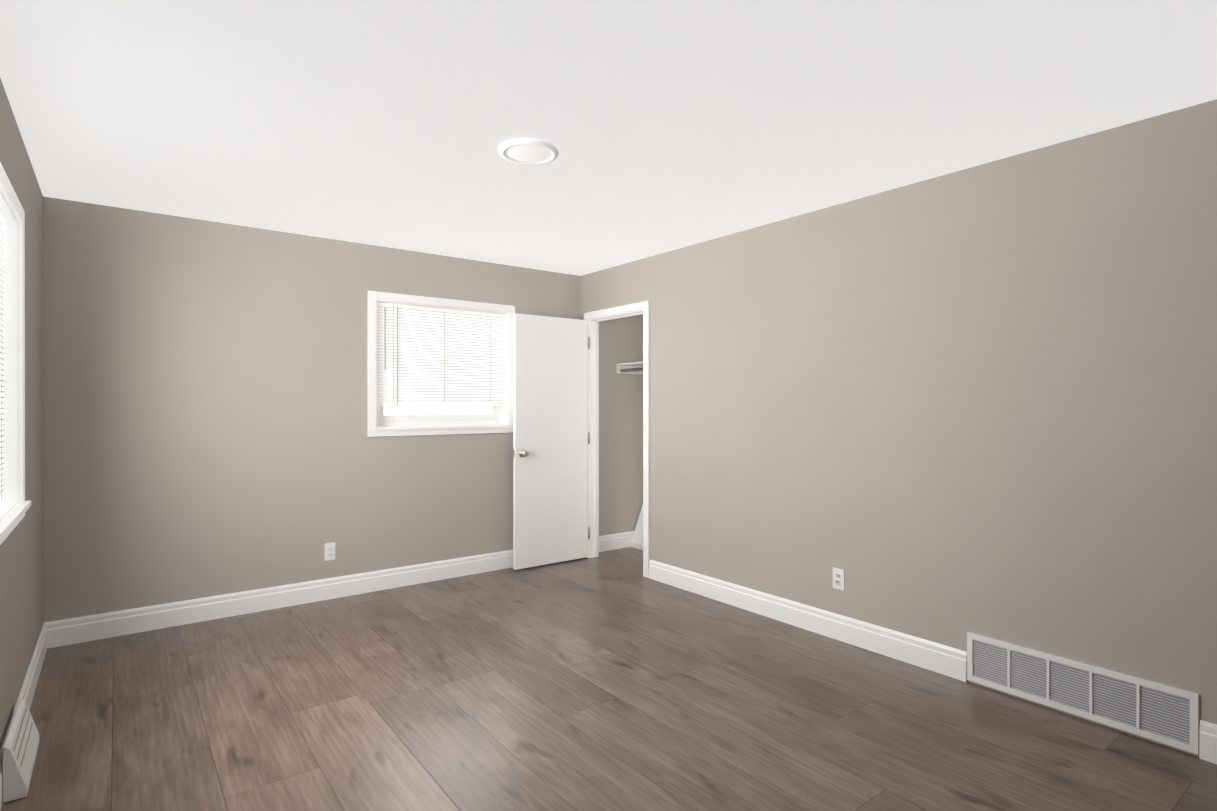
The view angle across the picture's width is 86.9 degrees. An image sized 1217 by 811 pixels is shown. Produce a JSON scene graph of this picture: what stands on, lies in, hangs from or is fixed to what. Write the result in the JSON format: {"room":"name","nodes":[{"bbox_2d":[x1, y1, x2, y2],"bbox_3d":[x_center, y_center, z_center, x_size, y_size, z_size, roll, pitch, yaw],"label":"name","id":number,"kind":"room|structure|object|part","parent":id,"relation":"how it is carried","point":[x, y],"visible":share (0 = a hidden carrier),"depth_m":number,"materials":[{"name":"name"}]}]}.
{"room":"empty bedroom","nodes":[
{"label":"empty bedroom","id":0,"kind":"room"},
{"bbox_2d":[0,78,43,749],"bbox_3d":[-1.520,0.096,1.282,0.220,2.440,5.325,0,0,-37],"label":"wall","id":1,"kind":"structure","parent":0,"point":[21,584],"depth_m":2.85,"materials":[{"name":"beige paint"}]},
{"bbox_2d":[0,162,30,544],"bbox_3d":[-2.071,-0.171,2.047,0.234,1.250,1.350,0,0,-37],"label":"window","id":2,"kind":"structure","parent":1,"relation":"in","point":[14,507],"depth_m":2.56,"materials":[{"name":"white wood"}]},
{"bbox_2d":[0,213,5,507],"bbox_3d":[-2.036,-0.167,2.074,0.040,1.120,1.188,0,0,-37],"label":"window blind","id":3,"kind":"object","parent":2,"relation":"attached to","point":[2,227],"visible":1,"depth_m":2.50,"materials":[{"name":"white plastic"}]},
{"bbox_2d":[0,621,51,809],"bbox_3d":[-1.456,1.246,1.393,0.015,0.140,5.230,0,0,-37],"label":"baseboard","id":4,"kind":"structure","parent":1,"relation":"attached to","point":[44,642],"depth_m":2.93,"materials":[{"name":"white wood"}]},
{"bbox_2d":[3,699,39,802],"bbox_3d":[-2.108,1.220,2.309,0.059,0.183,0.444,0,0,-37],"label":"air vent register","id":5,"kind":"object","parent":4,"relation":"attached to","point":[21,745],"visible":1,"depth_m":2.21,"materials":[{"name":"white metal"}]},
{"bbox_2d":[43,196,642,621],"bbox_3d":[-1.480,0.089,4.803,4.560,2.440,0.220,0,0,-37],"label":"wall","id":6,"kind":"structure","parent":0,"point":[205,406],"depth_m":4.04,"materials":[{"name":"beige paint"}]},
{"bbox_2d":[52,550,512,647],"bbox_3d":[-1.623,1.240,4.532,3.500,0.140,0.040,0,0,-37],"label":"baseboard","id":7,"kind":"structure","parent":6,"relation":"attached to","point":[69,631],"depth_m":4.09,"materials":[{"name":"white wood"}]},
{"bbox_2d":[324,542,334,560],"bbox_3d":[-1.887,0.990,4.349,0.070,0.115,0.008,0,0,-37],"label":"electrical outlet","id":8,"kind":"object","parent":6,"relation":"attached to","point":[329,551],"visible":1,"depth_m":4.35,"materials":[{"name":"white plastic"}]},
{"bbox_2d":[367,290,514,436],"bbox_3d":[-1.282,-0.293,4.926,1.165,1.025,0.224,0,0,-37],"label":"window","id":9,"kind":"structure","parent":6,"relation":"in","point":[434,410],"depth_m":4.84,"materials":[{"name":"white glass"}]},
{"bbox_3d":[-1.296,-0.293,4.944,1.031,0.891,0.078,0,0,-37],"label":"back window sash","id":10,"kind":"part","parent":9,"relation":"part of","materials":[{"name":"white plastic"}]},
{"bbox_2d":[377,302,503,405],"bbox_3d":[-1.252,-0.367,4.886,1.023,0.740,0.040,0,0,-37],"label":"window blind","id":11,"kind":"object","parent":9,"relation":"attached to","point":[432,355],"visible":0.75,"depth_m":4.86,"materials":[{"name":"white plastic"}]},
{"bbox_2d":[599,531,633,551],"bbox_3d":[0.063,1.237,5.836,0.575,0.140,0.015,0,0,-37],"label":"baseboard","id":12,"kind":"structure","parent":6,"relation":"attached to","point":[618,540],"depth_m":5.83,"materials":[{"name":"white wood"}]},
{"bbox_2d":[0,547,1216,810],"bbox_3d":[0.137,1.373,2.690,4.560,0.120,5.545,0,0,-37],"label":"floor","id":13,"kind":"structure","parent":0,"point":[616,679],"depth_m":2.68,"materials":[{"name":"laminate"}]},
{"bbox_2d":[631,505,642,549],"bbox_3d":[0.401,1.097,5.808,0.157,0.420,0.430,0,0,-37],"label":"bulkhead","id":14,"kind":"object","parent":13,"relation":"on","point":[637,540],"visible":0.21,"depth_m":5.91,"materials":[{"name":"white paint"}]},
{"bbox_2d":[0,0,1216,275],"bbox_3d":[0.137,-1.187,2.685,4.560,0.120,5.545,0,0,-37],"label":"ceiling","id":15,"kind":"structure","parent":0,"point":[662,126],"depth_m":2.39,"materials":[{"name":"white paint"}]},
{"bbox_2d":[498,138,558,164],"bbox_3d":[-0.352,-1.116,2.830,0.268,0.020,0.268,0,0,-37],"label":"recessed light","id":16,"kind":"object","parent":15,"relation":"in","point":[529,151],"visible":1,"depth_m":2.81,"materials":[{"name":"white plastic"}]},
{"bbox_2d":[580,99,1216,756],"bbox_3d":[1.381,0.092,3.559,0.095,2.440,5.230,0,0,-37],"label":"wall","id":17,"kind":"structure","parent":0,"point":[952,409],"depth_m":3.03,"materials":[{"name":"beige paint"}]},
{"bbox_2d":[513,313,589,569],"bbox_3d":[-0.460,0.284,5.287,0.727,2.024,0.160,0,0,-37],"label":"closet door","id":18,"kind":"structure","parent":17,"relation":"in","point":[551,437],"depth_m":5.25,"materials":[{"name":"white painted wood"},{"name":"brushed nickel"}]},
{"bbox_3d":[-0.708,0.379,5.098,0.102,0.066,0.160,0,0,-37],"label":"knob","id":19,"kind":"part","parent":18,"relation":"part of","materials":[{"name":"silver metal"}]},
{"bbox_2d":[584,301,649,577],"bbox_3d":[0.088,0.256,5.237,0.111,2.105,0.845,0,0,-37],"label":"trim","id":20,"kind":"structure","parent":17,"relation":"attached to","point":[594,318],"depth_m":5.49,"materials":[{"name":"white wood"}]},
{"bbox_2d":[649,560,966,681],"bbox_3d":[1.006,1.241,3.961,0.015,0.140,2.291,0,0,-37],"label":"baseboard","id":21,"kind":"structure","parent":17,"relation":"attached to","point":[934,657],"depth_m":3.65,"materials":[{"name":"white wood"}]},
{"bbox_2d":[833,567,843,589],"bbox_3d":[1.288,0.972,3.597,0.008,0.115,0.070,0,0,-37],"label":"electrical outlet","id":22,"kind":"object","parent":17,"relation":"attached to","point":[838,578],"visible":1,"depth_m":3.59,"materials":[{"name":"white plastic"}]},
{"bbox_2d":[967,632,1198,753],"bbox_3d":[1.954,1.190,2.722,0.013,0.223,0.820,0,0,-37],"label":"air vent","id":23,"kind":"object","parent":17,"relation":"in","point":[1162,713],"visible":1,"depth_m":2.66,"materials":[{"name":"white metal"}]},
{"bbox_2d":[1199,720,1216,763],"bbox_3d":[2.556,1.245,1.933,0.015,0.140,1.156,0,0,-37],"label":"baseboard","id":24,"kind":"structure","parent":17,"relation":"attached to","point":[1208,731],"depth_m":2.37,"materials":[{"name":"white wood"}]},
{"bbox_3d":[1.702,0.091,3.805,0.715,2.440,5.230,0,0,-37],"label":"wall","id":25,"kind":"structure","parent":0,"visible":0},
{"bbox_2d":[616,362,642,373],"bbox_3d":[0.659,-0.336,5.336,0.318,0.088,1.526,0,0,-37],"label":"shelf","id":26,"kind":"object","parent":25,"relation":"attached to","point":[630,368],"visible":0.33,"depth_m":5.82,"materials":[{"name":"white wood"}]},
{"label":"outside","id":27,"kind":"structure","parent":0,"visible":0},
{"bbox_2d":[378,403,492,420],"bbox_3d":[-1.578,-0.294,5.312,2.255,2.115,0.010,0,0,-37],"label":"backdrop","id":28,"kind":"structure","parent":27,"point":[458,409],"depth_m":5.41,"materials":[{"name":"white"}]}
]}

